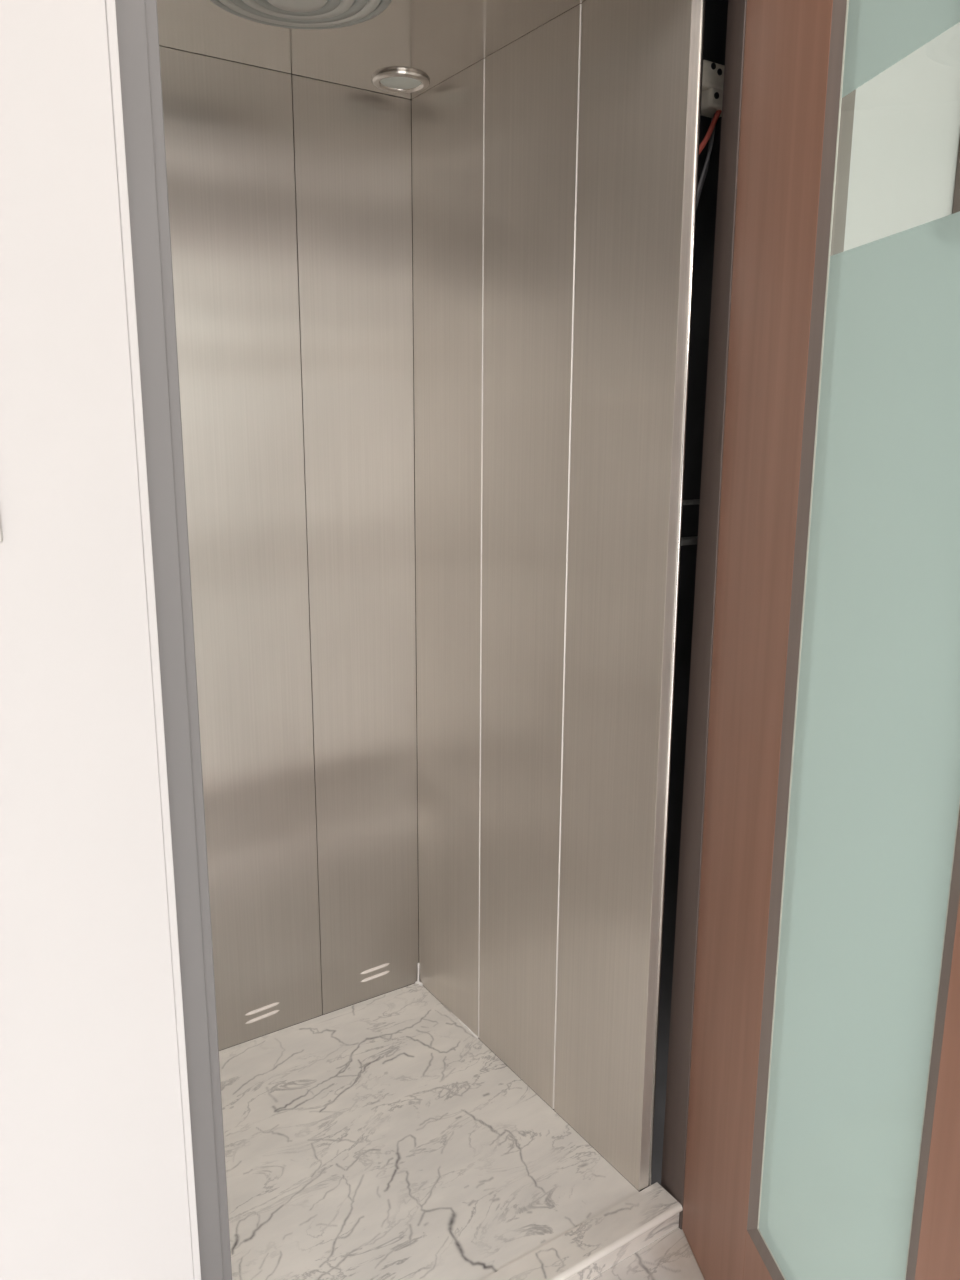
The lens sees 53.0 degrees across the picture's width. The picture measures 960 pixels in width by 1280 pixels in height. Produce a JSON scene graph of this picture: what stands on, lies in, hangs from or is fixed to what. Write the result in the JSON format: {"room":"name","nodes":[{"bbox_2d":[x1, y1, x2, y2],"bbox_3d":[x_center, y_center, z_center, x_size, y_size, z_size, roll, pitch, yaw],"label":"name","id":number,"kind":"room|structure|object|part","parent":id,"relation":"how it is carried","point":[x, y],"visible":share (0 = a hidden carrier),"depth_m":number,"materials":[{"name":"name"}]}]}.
{"room":"elevator lobby","nodes":[
{"label":"elevator lobby","id":0,"kind":"room"},
{"bbox_2d":[159,46,477,1050],"bbox_3d":[-0.438,-0.051,1.982,0.872,2.169,0.314,-8,15,-32],"label":"wall","id":1,"kind":"structure","parent":0,"point":[290,196],"depth_m":2.13,"materials":[{"name":"metal"}]},
{"bbox_3d":[-0.501,-0.089,2.092,0.273,2.116,0.008,-8,15,-32],"label":"wall panel","id":2,"kind":"part","parent":1,"relation":"part of","materials":[{"name":"metal"}]},
{"bbox_3d":[-0.272,-0.120,2.238,0.273,2.116,0.008,-8,15,-32],"label":"wall panel","id":3,"kind":"part","parent":1,"relation":"part of","materials":[{"name":"metal"}]},
{"bbox_2d":[157,0,585,99],"bbox_3d":[-0.274,-1.052,1.516,0.882,0.012,0.872,-8,15,-32],"label":"ceiling","id":4,"kind":"structure","parent":0,"point":[438,40],"depth_m":1.75,"materials":[{"name":"metal"}]},
{"bbox_2d":[210,0,391,29],"bbox_3d":[-0.297,-1.042,1.552,0.314,0.024,0.314,-8,15,-32],"label":"recessed light","id":5,"kind":"object","parent":4,"relation":"in","point":[294,14],"visible":1,"depth_m":1.61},
{"bbox_2d":[372,70,429,93],"bbox_3d":[-0.162,-1.139,1.968,0.119,0.009,0.119,-8,15,-32],"label":"recessed light","id":6,"kind":"object","parent":4,"relation":"in","point":[392,81],"visible":1,"depth_m":1.96,"materials":[{"name":"silver metal"}]},
{"bbox_2d":[219,983,638,1279],"bbox_3d":[-0.281,1.044,1.964,0.842,0.040,0.852,-8,15,-32],"label":"floor","id":7,"kind":"structure","parent":0,"point":[379,1137],"depth_m":1.92,"materials":[{"name":"stone"}]},
{"bbox_2d":[0,0,959,1279],"bbox_3d":[-0.195,-0.191,1.199,4.400,2.800,0.138,-8,15,-32],"label":"wall","id":8,"kind":"structure","parent":0,"point":[97,1181],"depth_m":1.03,"materials":[{"name":"white paint"}]},
{"bbox_2d":[0,515,2,541],"bbox_3d":[-0.520,-0.159,0.899,0.123,0.142,0.014,-8,15,-32],"label":"plate","id":9,"kind":"object","parent":8,"relation":"attached to","point":[1,535],"visible":1,"depth_m":0.94,"materials":[{"name":"white plastic"}]},
{"bbox_2d":[115,0,746,1279],"bbox_3d":[0.030,0.065,1.391,0.986,2.220,0.069,-8,15,-32],"label":"door frame","id":10,"kind":"structure","parent":8,"relation":"attached to","point":[137,20],"depth_m":1.17,"materials":[{"name":"grey paint"}]},
{"bbox_2d":[483,1182,682,1279],"bbox_3d":[-0.001,1.127,1.606,0.864,0.052,0.070,-8,15,-32],"label":"threshold","id":11,"kind":"object","parent":8,"relation":"attached to","point":[586,1251],"visible":1,"depth_m":1.73,"materials":[{"name":"stone"}]},
{"bbox_2d":[682,0,959,1279],"bbox_3d":[0.462,0.159,1.167,0.051,2.132,0.872,-2,12,-9],"label":"door","id":12,"kind":"structure","parent":8,"relation":"in","point":[823,1129],"depth_m":1.21,"materials":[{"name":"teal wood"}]},
{"bbox_3d":[0.466,1.086,1.349,0.037,0.242,0.398,-2,12,-9],"label":"rail","id":13,"kind":"part","parent":12,"relation":"part of","materials":[{"name":"red wood"}]},
{"bbox_2d":[952,140,959,213],"bbox_3d":[0.887,-0.935,1.681,0.106,0.440,0.028,-8,15,-32],"label":"trim","id":14,"kind":"structure","parent":8,"relation":"attached to","point":[956,201],"depth_m":1.69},
{"bbox_2d":[411,0,705,1191],"bbox_3d":[0.082,-0.048,1.982,0.039,2.169,0.884,-8,15,-32],"label":"wall","id":15,"kind":"structure","parent":0,"point":[555,174],"depth_m":1.84,"materials":[{"name":"metal"}]},
{"bbox_3d":[-0.073,-0.109,2.193,0.008,2.116,0.287,-8,15,-32],"label":"wall panel","id":16,"kind":"part","parent":15,"relation":"part of","materials":[{"name":"metal"}]},
{"bbox_3d":[0.086,-0.056,1.955,0.008,2.116,0.291,-8,15,-32],"label":"wall panel","id":17,"kind":"part","parent":15,"relation":"part of","materials":[{"name":"metal"}]},
{"bbox_3d":[0.237,-0.005,1.724,0.014,2.116,0.266,-8,15,-32],"label":"wall panel","id":18,"kind":"part","parent":15,"relation":"part of","materials":[{"name":"metal"}]},
{"bbox_2d":[592,1227,704,1279],"bbox_3d":[0.634,1.474,0.250,4.400,0.040,2.981,-8,15,-32],"label":"floor","id":19,"kind":"structure","parent":0,"point":[670,1257],"depth_m":1.74,"materials":[{"name":"stone"}]},
{"bbox_2d":[591,0,727,1279],"bbox_3d":[-0.369,-0.150,1.827,1.570,3.650,1.155,-8,15,-32],"label":"wall","id":20,"kind":"structure","parent":0,"point":[716,13],"depth_m":1.94,"materials":[{"name":"concrete"}]},
{"bbox_2d":[681,536,697,545],"bbox_3d":[0.403,-0.185,1.779,0.220,0.060,0.035,-8,15,-32],"label":"bracket","id":21,"kind":"object","parent":20,"relation":"attached to","point":[692,540],"visible":0.03,"depth_m":1.75,"materials":[{"name":"metal"}]},
{"bbox_2d":[683,499,699,504],"bbox_3d":[0.403,-0.254,1.764,0.220,0.060,0.035,-8,15,-32],"label":"bracket","id":22,"kind":"object","parent":20,"relation":"attached to","point":[693,501],"visible":0.03,"depth_m":1.73,"materials":[{"name":"metal"}]},
{"bbox_2d":[701,60,724,117],"bbox_3d":[0.385,-0.921,1.612,0.085,0.067,0.052,-8,15,-32],"label":"housing","id":23,"kind":"object","parent":20,"relation":"attached to","point":[713,73],"visible":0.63,"depth_m":1.59,"materials":[{"name":"beige plastic"}]},
{"bbox_2d":[696,118,712,210],"bbox_3d":[0.358,-0.736,1.649,0.096,0.302,0.009,-7,14,-29],"label":"cable","id":24,"kind":"object","parent":23,"relation":"hanging from","point":[712,118],"visible":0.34,"depth_m":1.65,"materials":[{"name":"rubber"}]},
{"bbox_2d":[697,113,715,197],"bbox_3d":[0.363,-0.766,1.631,0.091,0.248,0.013,-7,14,-29],"label":"cable","id":25,"kind":"object","parent":23,"relation":"hanging from","point":[713,132],"visible":0.43,"depth_m":1.63,"materials":[{"name":"rubber"}]},
{"bbox_2d":[699,110,721,153],"bbox_3d":[0.372,-0.832,1.604,0.082,0.111,0.015,-8,15,-32],"label":"cable","id":26,"kind":"object","parent":23,"relation":"hanging from","point":[718,112],"visible":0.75,"depth_m":1.60,"materials":[{"name":"red rubber"}]}
]}

